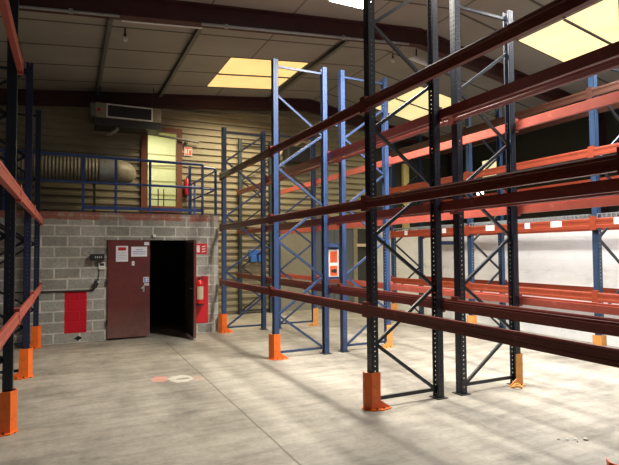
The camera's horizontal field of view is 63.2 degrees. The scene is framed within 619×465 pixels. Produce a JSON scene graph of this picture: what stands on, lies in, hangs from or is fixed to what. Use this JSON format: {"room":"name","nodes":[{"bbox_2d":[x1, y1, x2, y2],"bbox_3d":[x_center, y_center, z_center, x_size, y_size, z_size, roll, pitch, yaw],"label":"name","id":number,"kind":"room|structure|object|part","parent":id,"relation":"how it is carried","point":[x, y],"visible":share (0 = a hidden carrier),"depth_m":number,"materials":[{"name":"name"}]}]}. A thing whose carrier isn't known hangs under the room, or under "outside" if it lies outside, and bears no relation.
{"room":"distribution center","nodes":[
{"label":"distribution center","id":0,"kind":"room"},
{"bbox_2d":[0,210,217,347],"bbox_3d":[-5.002,0.793,8.706,6.935,2.330,0.200,1,-2,-26],"label":"wall","id":1,"kind":"structure","parent":0,"point":[68,240],"depth_m":9.04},
{"bbox_2d":[0,287,94,293],"bbox_3d":[-4.941,1.010,8.598,2.355,0.086,0.030,1,-2,-26],"label":"conduit","id":2,"kind":"object","parent":1,"relation":"attached to","point":[93,289],"visible":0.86,"depth_m":8.90,"materials":[{"name":"metal"}]},
{"bbox_2d":[93,280,99,287],"bbox_3d":[-3.848,0.933,9.073,0.114,0.141,0.129,1,-2,-26],"label":"junction box","id":3,"kind":"object","parent":1,"relation":"attached to","point":[96,282],"visible":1,"depth_m":9.04,"materials":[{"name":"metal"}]},
{"bbox_2d":[90,254,104,260],"bbox_3d":[-3.835,0.449,9.096,0.230,0.120,0.133,1,-2,-26],"label":"alarm box","id":4,"kind":"object","parent":1,"relation":"attached to","point":[94,257],"visible":1,"depth_m":9.04,"materials":[{"name":"black plastic"}]},
{"bbox_2d":[98,262,104,268],"bbox_3d":[-3.784,0.609,9.167,0.115,0.125,0.038,1,-2,-26],"label":"keypad","id":5,"kind":"object","parent":1,"relation":"attached to","point":[101,265],"visible":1,"depth_m":9.15,"materials":[{"name":"white paint"}]},
{"bbox_2d":[0,148,216,215],"bbox_3d":[-4.891,-0.917,8.855,6.632,1.096,0.054,1,-2,-26],"label":"guard railing","id":6,"kind":"object","parent":1,"relation":"on","point":[115,208],"visible":0.86,"depth_m":9.54,"materials":[{"name":"metal"}]},
{"bbox_3d":[-5.265,-0.893,8.674,0.044,1.040,0.044,1,-2,-26],"label":"post","id":7,"kind":"part","parent":6,"relation":"part of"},
{"bbox_3d":[-4.148,-0.881,9.211,0.044,1.040,0.044,1,-2,-26],"label":"post","id":8,"kind":"part","parent":6,"relation":"part of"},
{"bbox_3d":[-5.026,-1.420,8.811,6.340,0.091,0.054,1,-2,-26],"label":"rail","id":9,"kind":"part","parent":6,"relation":"part of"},
{"bbox_3d":[-5.022,-0.935,8.793,6.340,0.056,0.048,1,-2,-26],"label":"rail","id":10,"kind":"part","parent":6,"relation":"part of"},
{"bbox_3d":[-3.643,-0.875,9.454,0.044,1.040,0.044,1,-2,-26],"label":"post","id":11,"kind":"part","parent":6,"relation":"part of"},
{"bbox_3d":[-3.084,-0.869,9.722,0.044,1.040,0.044,1,-2,-26],"label":"post","id":12,"kind":"part","parent":6,"relation":"part of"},
{"bbox_3d":[-2.164,-0.860,10.164,0.044,1.040,0.044,1,-2,-26],"label":"post","id":13,"kind":"part","parent":6,"relation":"part of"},
{"bbox_3d":[-1.921,-0.802,10.278,0.044,0.930,0.044,1,-2,-26],"label":"post","id":14,"kind":"part","parent":6,"relation":"part of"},
{"bbox_2d":[106,240,149,338],"bbox_3d":[-3.359,1.042,9.335,0.764,1.795,0.092,1,-2,-26],"label":"door","id":15,"kind":"structure","parent":1,"relation":"in","point":[128,299],"depth_m":9.33,"materials":[{"name":"metal"}]},
{"bbox_2d":[116,246,127,261],"bbox_3d":[-3.469,0.394,9.307,0.210,0.290,0.004,1,-2,-26],"label":"notice","id":16,"kind":"object","parent":15,"relation":"attached to","point":[121,251],"visible":1,"depth_m":9.30,"materials":[{"name":"paper"}]},
{"bbox_2d":[131,247,146,256],"bbox_3d":[-3.197,0.359,9.439,0.285,0.185,0.004,1,-2,-26],"label":"notice","id":17,"kind":"object","parent":15,"relation":"attached to","point":[135,251],"visible":1,"depth_m":9.44,"materials":[{"name":"paper"}]},
{"bbox_2d":[143,277,148,281],"bbox_3d":[-3.078,0.888,9.475,0.100,0.100,0.004,1,-2,-26],"label":"sticker","id":18,"kind":"object","parent":15,"relation":"attached to","point":[145,279],"visible":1,"depth_m":9.47,"materials":[{"name":"paper"}]},
{"bbox_2d":[105,238,190,239],"bbox_3d":[-3.046,0.127,9.551,1.570,0.035,0.020,1,-2,-26],"label":"trim","id":19,"kind":"structure","parent":1,"relation":"attached to","point":[105,238],"depth_m":9.53,"materials":[{"name":"metal"}]},
{"bbox_2d":[185,240,195,337],"bbox_3d":[-2.272,1.040,9.487,0.102,1.795,0.730,1,-2,-26],"label":"door","id":20,"kind":"structure","parent":1,"relation":"in","point":[190,245],"depth_m":9.38,"materials":[{"name":"metal"}]},
{"bbox_2d":[196,244,206,253],"bbox_3d":[-2.155,0.324,9.978,0.240,0.210,0.008,1,-2,-26],"label":"sign","id":21,"kind":"object","parent":1,"relation":"attached to","point":[200,248],"visible":0.93,"depth_m":9.98,"materials":[{"name":"red paint"}]},
{"bbox_2d":[196,276,207,322],"bbox_3d":[-2.155,1.326,9.933,0.310,0.915,0.016,1,-2,-26],"label":"board","id":22,"kind":"object","parent":1,"relation":"attached to","point":[201,311],"visible":0.54,"depth_m":9.96,"materials":[{"name":"red paint"}]},
{"bbox_2d":[196,276,203,305],"bbox_3d":[-2.163,1.136,9.821,0.197,0.576,0.192,1,-2,-26],"label":"fire extinguisher","id":23,"kind":"object","parent":22,"relation":"attached to","point":[199,283],"visible":0.83,"depth_m":9.75,"materials":[{"name":"red metal"}]},
{"bbox_3d":[-2.115,1.171,9.750,0.118,0.250,0.024,1,-2,-26],"label":"label plate","id":24,"kind":"part","parent":23,"relation":"part of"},
{"bbox_2d":[107,240,183,320],"bbox_3d":[-6.106,0.957,10.771,6.735,2.170,0.160,1,-2,-26],"label":"wall","id":25,"kind":"structure","parent":0,"point":[166,256],"depth_m":11.98,"materials":[{"name":"black"}]},
{"bbox_2d":[184,240,184,318],"bbox_3d":[-2.513,0.871,11.301,0.200,2.330,2.324,1,-2,-26],"label":"wall","id":26,"kind":"structure","parent":0,"point":[184,240],"depth_m":12.09,"materials":[{"name":"black"}]},
{"bbox_2d":[191,171,213,214],"bbox_3d":[-2.430,-0.770,11.315,0.040,0.950,2.210,1,-2,-26],"label":"guard railing","id":27,"kind":"object","parent":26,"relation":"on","point":[212,172],"visible":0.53,"depth_m":11.91,"materials":[{"name":"metal"}]},
{"bbox_3d":[-2.726,-0.745,11.932,0.040,0.950,0.040,1,-2,-26],"label":"post","id":28,"kind":"part","parent":27,"relation":"part of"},
{"bbox_3d":[-2.429,-1.215,11.322,0.040,0.038,2.190,1,-2,-26],"label":"rail","id":29,"kind":"part","parent":27,"relation":"part of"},
{"bbox_3d":[-2.426,-0.825,11.308,0.040,0.038,2.190,1,-2,-26],"label":"rail","id":30,"kind":"part","parent":27,"relation":"part of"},
{"bbox_2d":[0,105,373,314],"bbox_3d":[-3.654,-0.826,12.132,12.300,5.800,0.042,1,-2,-26],"label":"wall","id":31,"kind":"structure","parent":0,"point":[64,129],"depth_m":12.71,"materials":[{"name":"metal"}]},
{"bbox_2d":[141,127,181,212],"bbox_3d":[-3.589,-1.515,12.197,0.960,2.060,0.150,1,-2,-26],"label":"door","id":32,"kind":"structure","parent":31,"relation":"in","point":[152,147],"depth_m":12.21,"materials":[{"name":"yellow glass"}]},
{"bbox_3d":[-3.586,-1.534,12.214,0.680,1.800,0.005,1,-2,-26],"label":"pane","id":33,"kind":"part","parent":32,"relation":"part of","materials":[{"name":"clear glass"}]},
{"bbox_2d":[158,134,198,143],"bbox_3d":[-3.434,-2.295,12.193,1.485,0.196,0.168,1,-2,-26],"label":"pipe","id":34,"kind":"object","parent":31,"relation":"attached to","point":[159,135],"visible":0.76,"depth_m":12.24,"materials":[{"name":"grey metal"}]},
{"bbox_2d":[184,176,187,195],"bbox_3d":[-3.004,-1.143,12.345,0.150,0.480,0.175,1,-2,-26],"label":"fire extinguisher","id":35,"kind":"object","parent":31,"relation":"attached to","point":[186,179],"visible":0.65,"depth_m":12.26,"materials":[{"name":"red metal"}]},
{"bbox_2d":[184,147,191,155],"bbox_3d":[-3.009,-2.010,12.456,0.200,0.220,0.022,1,-2,-26],"label":"exit sign","id":36,"kind":"object","parent":31,"relation":"attached to","point":[187,150],"visible":1,"depth_m":12.45,"materials":[{"name":"white paint"}]},
{"bbox_2d":[248,250,260,261],"bbox_3d":[-1.376,0.608,13.062,0.400,0.310,0.165,1,-2,-26],"label":"box","id":37,"kind":"object","parent":31,"relation":"attached to","point":[253,256],"visible":0.67,"depth_m":13.01,"materials":[{"name":"plastic"}]},
{"bbox_2d":[250,255,256,261],"bbox_3d":[-1.451,0.676,12.987,0.160,0.170,0.100,1,-2,-26],"label":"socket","id":38,"kind":"object","parent":37,"relation":"attached to","point":[253,258],"depth_m":12.94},
{"bbox_3d":[-1.398,0.555,13.109,0.400,0.200,0.065,1,-2,-26],"label":"casing","id":39,"kind":"part","parent":37,"relation":"part of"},
{"bbox_2d":[280,140,310,163],"bbox_3d":[-0.382,-2.210,13.478,0.951,0.660,0.449,1,-2,-26],"label":"heater","id":40,"kind":"object","parent":31,"relation":"attached to","point":[304,156],"visible":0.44,"depth_m":13.33,"materials":[{"name":"metal"}]},
{"bbox_3d":[-0.337,-2.070,13.489,0.670,0.380,0.400,1,-2,-26],"label":"casing","id":41,"kind":"part","parent":40,"relation":"part of","materials":[{"name":"metal"}]},
{"bbox_2d":[291,148,308,159],"bbox_3d":[-0.246,-2.078,13.300,0.530,0.280,0.020,1,-2,-26],"label":"grille","id":42,"kind":"object","parent":40,"relation":"attached to","point":[304,155],"depth_m":13.30,"materials":[{"name":"black metal"}]},
{"bbox_2d":[281,228,311,310],"bbox_3d":[-0.314,0.997,13.637,1.140,2.220,0.090,1,-2,-26],"label":"door","id":43,"kind":"structure","parent":31,"relation":"in","point":[295,242],"depth_m":13.60,"materials":[{"name":"grey metal"}]},
{"bbox_2d":[316,230,353,308],"bbox_3d":[0.699,1.019,14.145,1.226,2.200,0.050,1,-2,-26],"label":"door","id":44,"kind":"structure","parent":31,"relation":"in","point":[333,235],"depth_m":14.16,"materials":[{"name":"metal"}]},
{"bbox_2d":[352,228,365,303],"bbox_3d":[1.565,1.002,14.529,0.660,2.250,0.110,1,-2,-26],"label":"door","id":45,"kind":"structure","parent":31,"relation":"in","point":[359,236],"depth_m":14.47,"materials":[{"name":"metal"}]},
{"bbox_2d":[0,306,618,464],"bbox_3d":[1.695,1.857,4.514,15.800,0.200,18.800,1,-2,-26],"label":"floor","id":46,"kind":"structure","parent":0,"point":[168,396],"depth_m":5.25,"materials":[{"name":"concrete"}]},
{"bbox_2d":[0,388,17,436],"bbox_3d":[-2.715,1.598,4.436,0.146,0.372,0.303,-2,-2,32],"label":"guard","id":47,"kind":"object","parent":46,"relation":"on","point":[8,400],"visible":0.99,"depth_m":4.45,"materials":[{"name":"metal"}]},
{"bbox_2d":[0,0,42,432],"bbox_3d":[-3.594,-0.628,5.332,1.100,4.900,6.920,1,-2,-26],"label":"rack","id":48,"kind":"object","parent":46,"relation":"on","point":[12,316],"visible":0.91,"depth_m":4.60,"materials":[{"name":"metal"}]},
{"bbox_3d":[-2.729,-0.661,4.599,0.080,4.900,0.090,1,-2,-26],"label":"post","id":49,"kind":"part","parent":48,"relation":"part of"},
{"bbox_3d":[-3.678,-0.181,6.566,0.080,4.100,0.090,1,-2,-26],"label":"post","id":50,"kind":"part","parent":48,"relation":"part of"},
{"bbox_3d":[-4.639,-0.076,8.565,0.080,4.050,0.090,1,-2,-26],"label":"post","id":51,"kind":"part","parent":48,"relation":"part of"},
{"bbox_2d":[14,347,32,379],"bbox_3d":[-3.676,1.679,6.436,0.146,0.372,0.303,-2,-2,32],"label":"guard","id":52,"kind":"object","parent":46,"relation":"on","point":[25,355],"visible":0.91,"depth_m":6.44,"materials":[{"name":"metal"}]},
{"bbox_3d":[-3.645,1.678,6.481,0.082,0.368,0.178,-1,-2,17],"label":"guard plate","id":53,"kind":"part","parent":52,"relation":"part of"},
{"bbox_2d":[30,325,41,348],"bbox_3d":[-4.633,1.760,8.437,0.146,0.372,0.303,-2,-2,32],"label":"guard","id":54,"kind":"object","parent":46,"relation":"on","point":[35,343],"visible":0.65,"depth_m":8.44,"materials":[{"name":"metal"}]},
{"bbox_2d":[218,313,232,332],"bbox_3d":[-1.669,1.795,9.953,0.303,0.372,0.146,-1,-2,7],"label":"guard","id":55,"kind":"object","parent":46,"relation":"on","point":[223,328],"visible":1,"depth_m":9.93,"materials":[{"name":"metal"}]},
{"bbox_3d":[-1.723,1.794,9.957,0.178,0.368,0.082,-1,-2,22],"label":"guard plate","id":56,"kind":"part","parent":55,"relation":"part of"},
{"bbox_2d":[268,333,288,359],"bbox_3d":[-0.471,1.694,7.461,0.303,0.372,0.146,-1,-2,7],"label":"guard","id":57,"kind":"object","parent":46,"relation":"on","point":[274,339],"visible":1,"depth_m":7.44,"materials":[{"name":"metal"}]},
{"bbox_3d":[-0.526,1.693,7.465,0.178,0.368,0.082,-1,-2,22],"label":"guard plate","id":58,"kind":"part","parent":57,"relation":"part of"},
{"bbox_2d":[309,308,318,325],"bbox_3d":[0.109,1.814,10.806,0.146,0.372,0.303,-2,-2,32],"label":"guard","id":59,"kind":"object","parent":46,"relation":"on","point":[315,310],"visible":0.98,"depth_m":10.79,"materials":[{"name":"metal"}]},
{"bbox_3d":[0.140,1.814,10.851,0.082,0.368,0.178,-1,-2,17],"label":"guard plate","id":60,"kind":"part","parent":59,"relation":"part of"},
{"bbox_2d":[362,371,391,411],"bbox_3d":[0.678,1.598,5.071,0.303,0.372,0.146,-1,-2,7],"label":"guard","id":61,"kind":"object","parent":46,"relation":"on","point":[372,401],"visible":1,"depth_m":5.05,"materials":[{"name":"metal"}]},
{"bbox_3d":[0.623,1.597,5.075,0.178,0.368,0.082,-1,-2,22],"label":"guard plate","id":62,"kind":"part","parent":61,"relation":"part of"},
{"bbox_2d":[382,324,393,348],"bbox_3d":[1.306,1.714,8.315,0.146,0.372,0.303,-2,-2,32],"label":"guard","id":63,"kind":"object","parent":46,"relation":"on","point":[389,344],"visible":0.92,"depth_m":8.30,"materials":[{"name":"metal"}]},
{"bbox_3d":[1.337,1.713,8.360,0.082,0.368,0.178,-1,-2,17],"label":"guard plate","id":64,"kind":"part","parent":63,"relation":"part of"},
{"bbox_2d":[391,303,397,309],"bbox_3d":[2.019,1.834,11.709,0.303,0.372,0.146,-1,-2,7],"label":"guard","id":65,"kind":"object","parent":46,"relation":"on","point":[394,306],"visible":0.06,"depth_m":11.69,"materials":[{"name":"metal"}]},
{"bbox_2d":[401,164,409,229],"bbox_3d":[2.917,0.031,15.179,0.200,4.220,0.100,1,-2,-26],"label":"wall post","id":66,"kind":"object","parent":46,"relation":"on","point":[405,169],"visible":0.21,"depth_m":15.18,"materials":[{"name":"metal"}]},
{"bbox_2d":[219,0,618,399],"bbox_3d":[0.479,-0.658,6.643,1.168,5.000,8.253,1,-2,-26],"label":"rack","id":67,"kind":"object","parent":46,"relation":"on","point":[554,10],"visible":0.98,"depth_m":5.20,"materials":[{"name":"metal"}]},
{"bbox_3d":[-1.712,-0.066,10.063,0.080,4.100,0.090,1,-2,-26],"label":"post","id":68,"kind":"part","parent":67,"relation":"part of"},
{"bbox_3d":[-0.957,-0.058,10.426,0.080,4.100,0.090,1,-2,-26],"label":"post","id":69,"kind":"part","parent":67,"relation":"part of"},
{"bbox_3d":[-0.516,-0.376,7.580,0.080,4.520,0.090,1,-2,-26],"label":"post","id":70,"kind":"part","parent":67,"relation":"part of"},
{"bbox_3d":[0.239,-0.368,7.943,0.080,4.520,0.090,1,-2,-26],"label":"post","id":71,"kind":"part","parent":67,"relation":"part of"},
{"bbox_2d":[328,243,338,278],"bbox_3d":[0.379,0.459,8.002,0.220,0.570,0.025,1,-2,-26],"label":"sign board","id":72,"kind":"object","parent":67,"relation":"attached to","point":[333,251],"visible":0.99,"depth_m":8.00,"materials":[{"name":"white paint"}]},
{"bbox_3d":[0.386,0.386,8.002,0.130,0.175,0.004,1,-2,-26],"label":"panel","id":73,"kind":"part","parent":72,"relation":"part of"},
{"bbox_3d":[0.384,0.489,8.002,0.180,0.430,0.006,1,-2,-26],"label":"white panel","id":74,"kind":"part","parent":72,"relation":"part of","materials":[{"name":"paint"}]},
{"bbox_3d":[0.387,0.606,7.993,0.130,0.155,0.004,1,-2,-26],"label":"panel","id":75,"kind":"part","parent":72,"relation":"part of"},
{"bbox_3d":[0.631,-0.713,5.198,0.080,5.000,0.090,1,-2,-26],"label":"post","id":76,"kind":"part","parent":67,"relation":"part of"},
{"bbox_3d":[1.386,-0.705,5.561,0.080,5.000,0.090,1,-2,-26],"label":"post","id":77,"kind":"part","parent":67,"relation":"part of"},
{"bbox_3d":[1.404,1.790,5.469,0.140,0.008,0.150,1,-2,-26],"label":"plate","id":78,"kind":"part","parent":67,"relation":"part of","materials":[{"name":"metal"}]},
{"bbox_2d":[237,0,618,395],"bbox_3d":[0.907,-0.361,8.267,1.010,4.520,10.830,1,-2,-26],"label":"rack","id":79,"kind":"object","parent":46,"relation":"on","point":[515,299],"visible":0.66,"depth_m":6.03,"materials":[{"name":"metal"}]},
{"bbox_3d":[-1.781,-0.161,12.895,0.080,4.500,0.090,1,-2,-26],"label":"post","id":80,"kind":"part","parent":79,"relation":"part of","materials":[{"name":"metal"}]},
{"bbox_3d":[-1.028,-0.152,13.257,0.080,4.500,0.090,1,-2,-26],"label":"post","id":81,"kind":"part","parent":79,"relation":"part of","materials":[{"name":"metal"}]},
{"bbox_3d":[-0.664,-0.080,10.568,0.080,4.150,0.090,1,-2,-26],"label":"post","id":82,"kind":"part","parent":79,"relation":"part of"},
{"bbox_3d":[0.088,-0.071,10.929,0.080,4.150,0.090,1,-2,-26],"label":"post","id":83,"kind":"part","parent":79,"relation":"part of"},
{"bbox_3d":[0.532,-0.365,8.083,0.080,4.520,0.090,1,-2,-26],"label":"post","id":84,"kind":"part","parent":79,"relation":"part of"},
{"bbox_3d":[1.285,-0.357,8.445,0.080,4.520,0.090,1,-2,-26],"label":"post","id":85,"kind":"part","parent":79,"relation":"part of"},
{"bbox_3d":[1.681,-0.452,5.692,0.080,4.500,0.090,1,-2,-26],"label":"post","id":86,"kind":"part","parent":79,"relation":"part of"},
{"bbox_3d":[1.697,1.793,5.609,0.140,0.008,0.150,1,-2,-26],"label":"plate","id":87,"kind":"part","parent":79,"relation":"part of","materials":[{"name":"metal"}]},
{"bbox_3d":[2.434,-0.443,6.054,0.080,4.500,0.090,1,-2,-26],"label":"post","id":88,"kind":"part","parent":79,"relation":"part of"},
{"bbox_2d":[450,157,452,223],"bbox_3d":[4.649,-0.114,15.895,0.260,4.540,0.160,1,-2,-26],"label":"column","id":89,"kind":"structure","parent":46,"relation":"on","point":[451,157],"depth_m":15.94,"materials":[{"name":"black metal"}]},
{"bbox_2d":[467,315,476,323],"bbox_3d":[3.106,1.743,9.448,0.303,0.372,0.146,-1,-2,7],"label":"guard","id":90,"kind":"object","parent":46,"relation":"on","point":[470,319],"visible":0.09,"depth_m":9.43,"materials":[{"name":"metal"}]},
{"bbox_2d":[389,68,618,335],"bbox_3d":[3.962,-0.310,8.584,0.966,4.400,7.720,1,-2,-26],"label":"rack","id":91,"kind":"object","parent":46,"relation":"on","point":[597,293],"visible":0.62,"depth_m":8.73,"materials":[{"name":"metal"}]},
{"bbox_3d":[1.968,-0.177,11.822,0.080,4.400,0.090,1,-2,-26],"label":"post","id":92,"kind":"part","parent":91,"relation":"part of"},
{"bbox_3d":[2.680,-0.169,12.164,0.080,4.400,0.090,1,-2,-26],"label":"post","id":93,"kind":"part","parent":91,"relation":"part of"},
{"bbox_2d":[393,223,494,230],"bbox_3d":[2.868,-0.096,10.859,0.958,0.065,2.390,1,-2,-26],"label":"deck","id":94,"kind":"object","parent":91,"relation":"on","point":[449,225],"visible":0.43,"depth_m":10.69,"materials":[{"name":"metal"}]},
{"bbox_3d":[3.055,-0.268,9.562,0.080,4.400,0.090,1,-2,-26],"label":"post","id":95,"kind":"part","parent":91,"relation":"part of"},
{"bbox_3d":[3.230,-0.078,8.994,0.003,0.090,0.200,1,-2,-26],"label":"label plate","id":96,"kind":"part","parent":91,"relation":"part of","materials":[{"name":"paper"}]},
{"bbox_3d":[3.767,-0.260,9.904,0.080,4.400,0.090,1,-2,-26],"label":"post","id":97,"kind":"part","parent":91,"relation":"part of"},
{"bbox_2d":[469,214,614,225],"bbox_3d":[3.959,-0.188,8.589,0.958,0.065,2.410,1,-2,-26],"label":"deck","id":98,"kind":"object","parent":91,"relation":"on","point":[584,216],"visible":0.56,"depth_m":8.25,"materials":[{"name":"metal"}]},
{"bbox_3d":[3.814,-0.128,7.778,0.003,0.090,0.190,1,-2,-26],"label":"label plate","id":99,"kind":"part","parent":91,"relation":"part of","materials":[{"name":"paper"}]},
{"bbox_3d":[4.150,-0.360,7.283,0.080,4.400,0.090,1,-2,-26],"label":"post","id":100,"kind":"part","parent":91,"relation":"part of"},
{"bbox_2d":[597,212,618,217],"bbox_3d":[5.055,-0.280,6.310,0.958,0.065,2.410,1,-2,-26],"label":"deck","id":101,"kind":"object","parent":91,"relation":"on","point":[610,213],"visible":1,"depth_m":7.12,"materials":[{"name":"metal"}]},
{"bbox_3d":[4.234,-0.163,6.905,0.003,0.090,0.110,1,-2,-26],"label":"label plate","id":102,"kind":"part","parent":91,"relation":"part of","materials":[{"name":"paper"}]},
{"bbox_2d":[510,353,524,387],"bbox_3d":[2.455,1.617,5.924,0.146,0.372,0.303,-2,-2,32],"label":"guard","id":103,"kind":"object","parent":46,"relation":"on","point":[519,357],"visible":0.69,"depth_m":5.91,"materials":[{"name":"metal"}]},
{"bbox_3d":[2.486,1.617,5.969,0.082,0.368,0.178,-1,-2,17],"label":"guard plate","id":104,"kind":"part","parent":103,"relation":"part of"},
{"bbox_2d":[512,383,522,388],"bbox_3d":[2.403,1.776,5.814,0.112,0.045,0.119,1,-2,-26],"label":"strap","id":105,"kind":"object","parent":46,"relation":"on","point":[515,384],"visible":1,"depth_m":5.79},
{"bbox_2d":[592,334,606,346],"bbox_3d":[4.201,1.651,7.170,0.303,0.372,0.146,-1,-2,7],"label":"guard","id":106,"kind":"object","parent":46,"relation":"on","point":[597,339],"visible":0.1,"depth_m":7.16,"materials":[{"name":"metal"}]},
{"bbox_2d":[596,121,608,214],"bbox_3d":[6.727,-0.289,11.572,0.260,4.540,0.160,1,-2,-26],"label":"column","id":107,"kind":"structure","parent":46,"relation":"on","point":[602,125],"depth_m":11.55,"materials":[{"name":"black metal"}]},
{"bbox_2d":[606,458,617,464],"bbox_3d":[1.764,1.466,2.697,0.303,0.444,0.146,-1,-2,7],"label":"guard","id":108,"kind":"object","parent":46,"relation":"on","point":[608,462],"visible":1,"depth_m":2.74,"materials":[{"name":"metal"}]},
{"bbox_3d":[-6.920,-0.407,5.017,0.260,4.481,0.160,1,-2,-26],"label":"column","id":109,"kind":"structure","parent":46,"relation":"on","visible":0},
{"bbox_2d":[19,0,605,121],"bbox_3d":[-0.117,-3.207,8.400,15.400,1.270,0.160,1,-2,-26],"label":"rafter","id":110,"kind":"object","parent":109,"relation":"on","point":[171,12],"visible":0.72,"depth_m":8.02,"materials":[{"name":"red metal"}]},
{"bbox_2d":[19,5,119,17],"bbox_3d":[-3.375,-2.970,6.714,1.574,0.189,0.040,1,-2,-26],"label":"conduit","id":111,"kind":"object","parent":110,"relation":"attached to","point":[70,11],"visible":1,"depth_m":6.77,"materials":[{"name":"metal"}]},
{"bbox_2d":[201,23,408,44],"bbox_3d":[0.097,-3.298,8.396,3.824,0.407,0.044,1,-2,-26],"label":"conduit","id":112,"kind":"object","parent":110,"relation":"attached to","point":[226,26],"visible":1,"depth_m":8.20,"materials":[{"name":"metal"}]},
{"bbox_2d":[0,0,618,141],"bbox_3d":[1.289,-3.519,5.480,15.400,1.040,16.500,1,-2,-26],"label":"ceiling","id":113,"kind":"structure","parent":0,"point":[64,51],"depth_m":9.65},
{"bbox_2d":[95,19,112,94],"bbox_3d":[-3.806,-3.234,9.293,0.070,0.082,4.620,1,-2,-26],"label":"purlin","id":114,"kind":"structure","parent":113,"relation":"attached to","point":[109,21],"depth_m":9.01,"materials":[{"name":"grey metal"}]},
{"bbox_2d":[122,28,127,41],"bbox_3d":[-3.018,-3.232,8.228,0.090,0.224,0.090,1,-2,-26],"label":"pendant bulb","id":115,"kind":"object","parent":113,"relation":"hanging from","point":[124,38],"visible":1,"depth_m":8.21,"materials":[{"name":"glass"}]},
{"bbox_2d":[89,87,161,135],"bbox_3d":[-4.126,-2.695,11.287,1.480,1.233,0.632,1,-2,-26],"label":"heater","id":116,"kind":"object","parent":113,"relation":"attached to","point":[110,118],"visible":1,"depth_m":11.04,"materials":[{"name":"white paint"}]},
{"bbox_3d":[-4.092,-2.615,11.306,1.360,0.320,0.620,1,-2,-26],"label":"casing","id":117,"kind":"part","parent":116,"relation":"part of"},
{"bbox_2d":[106,103,152,121],"bbox_3d":[-3.937,-2.626,11.030,0.960,0.300,0.012,1,-2,-26],"label":"grille","id":118,"kind":"object","parent":116,"relation":"attached to","point":[114,112],"depth_m":11.02,"materials":[{"name":"metal"}]},
{"bbox_2d":[121,20,202,28],"bbox_3d":[-2.213,-3.267,7.639,1.204,0.366,0.130,1,-2,-26],"label":"lamp","id":119,"kind":"object","parent":113,"relation":"hanging from","point":[121,20],"visible":0.23,"depth_m":7.61,"materials":[{"name":"metal"}]},
{"bbox_2d":[159,29,202,96],"bbox_3d":[-2.554,-3.353,9.899,0.070,0.082,4.620,1,-2,-26],"label":"purlin","id":120,"kind":"structure","parent":113,"relation":"attached to","point":[197,32],"depth_m":9.71,"materials":[{"name":"grey metal"}]},
{"bbox_2d":[208,58,306,88],"bbox_3d":[-1.210,-3.528,11.263,1.702,0.214,1.920,1,-2,-26],"label":"window","id":121,"kind":"structure","parent":113,"relation":"attached to","point":[237,72],"depth_m":11.16,"materials":[{"name":"glass"}]},
{"bbox_2d":[269,41,349,100],"bbox_3d":[-0.041,-3.590,11.117,0.070,0.082,4.620,1,-2,-26],"label":"purlin","id":122,"kind":"structure","parent":113,"relation":"attached to","point":[341,44],"depth_m":10.75,"materials":[{"name":"grey metal"}]},
{"bbox_2d":[328,0,362,8],"bbox_3d":[0.819,-3.549,6.921,0.620,0.290,1.310,1,-2,-26],"label":"skylight","id":123,"kind":"object","parent":113,"relation":"hanging from","point":[354,3],"visible":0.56,"depth_m":7.40,"materials":[{"name":"glass"}]},
{"bbox_2d":[376,87,450,120],"bbox_3d":[2.970,-3.274,13.178,1.703,0.341,1.970,1,-2,-26],"label":"window","id":124,"kind":"structure","parent":113,"relation":"attached to","point":[418,108],"depth_m":13.05,"materials":[{"name":"yellow glass"}]},
{"bbox_2d":[408,49,430,66],"bbox_3d":[2.393,-3.523,10.285,0.858,0.390,0.130,1,-2,-26],"label":"lamp","id":125,"kind":"object","parent":113,"relation":"hanging from","point":[411,57],"visible":0.48,"depth_m":10.16,"materials":[{"name":"white paint"}]},
{"bbox_2d":[518,0,618,61],"bbox_3d":[5.704,-3.503,7.491,1.703,0.341,4.900,1,-2,-26],"label":"window","id":126,"kind":"structure","parent":113,"relation":"attached to","point":[594,27],"depth_m":8.84,"materials":[{"name":"yellow glass"}]},
{"bbox_2d":[373,141,451,247],"bbox_3d":[3.257,-0.649,15.525,3.100,5.600,0.100,1,-2,-26],"label":"wall","id":127,"kind":"structure","parent":0,"point":[445,167],"depth_m":15.43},
{"bbox_2d":[374,229,618,346],"bbox_3d":[5.546,0.764,7.354,0.180,2.140,16.500,1,-2,-26],"label":"wall partition","id":128,"kind":"structure","parent":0,"point":[556,258],"depth_m":9.59,"materials":[{"name":"paint"}]},
{"bbox_2d":[460,109,618,223],"bbox_3d":[8.272,-0.734,8.780,0.100,5.200,16.600,1,-2,-26],"label":"wall","id":129,"kind":"structure","parent":0,"point":[571,136],"depth_m":12.92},
{"bbox_2d":[480,158,496,177],"bbox_3d":[5.311,-1.891,14.787,0.060,0.600,0.700,1,-2,-26],"label":"window","id":130,"kind":"structure","parent":129,"relation":"in","point":[483,161],"depth_m":14.91,"materials":[{"name":"glass"}]},
{"bbox_3d":[-5.646,-0.247,9.840,6.735,0.160,2.324,1,-2,-26],"label":"deck","id":131,"kind":"object","parent":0,"visible":0},
{"bbox_2d":[0,152,135,212],"bbox_3d":[-6.264,-0.974,10.018,5.361,1.316,0.572,1,-2,-26],"label":"air duct","id":132,"kind":"object","parent":131,"relation":"on","point":[52,166],"visible":0.54,"depth_m":10.49,"materials":[{"name":"metal"}]},
{"bbox_2d":[188,166,190,214],"bbox_3d":[-2.506,-0.859,10.516,0.050,1.070,0.050,1,-2,-26],"label":"post","id":133,"kind":"object","parent":131,"relation":"on","point":[189,167],"visible":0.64,"depth_m":10.50,"materials":[{"name":"metal"}]},
{"bbox_3d":[-9.006,-1.401,9.384,0.260,2.141,0.160,1,-2,-26],"label":"column","id":134,"kind":"structure","parent":131,"relation":"on","visible":0},
{"bbox_2d":[0,88,451,156],"bbox_3d":[-2.195,-3.032,12.724,15.400,1.270,0.160,1,-2,-26],"label":"rafter","id":135,"kind":"object","parent":134,"relation":"on","point":[40,97],"visible":0.59,"depth_m":12.21,"materials":[{"name":"red metal"}]}
]}

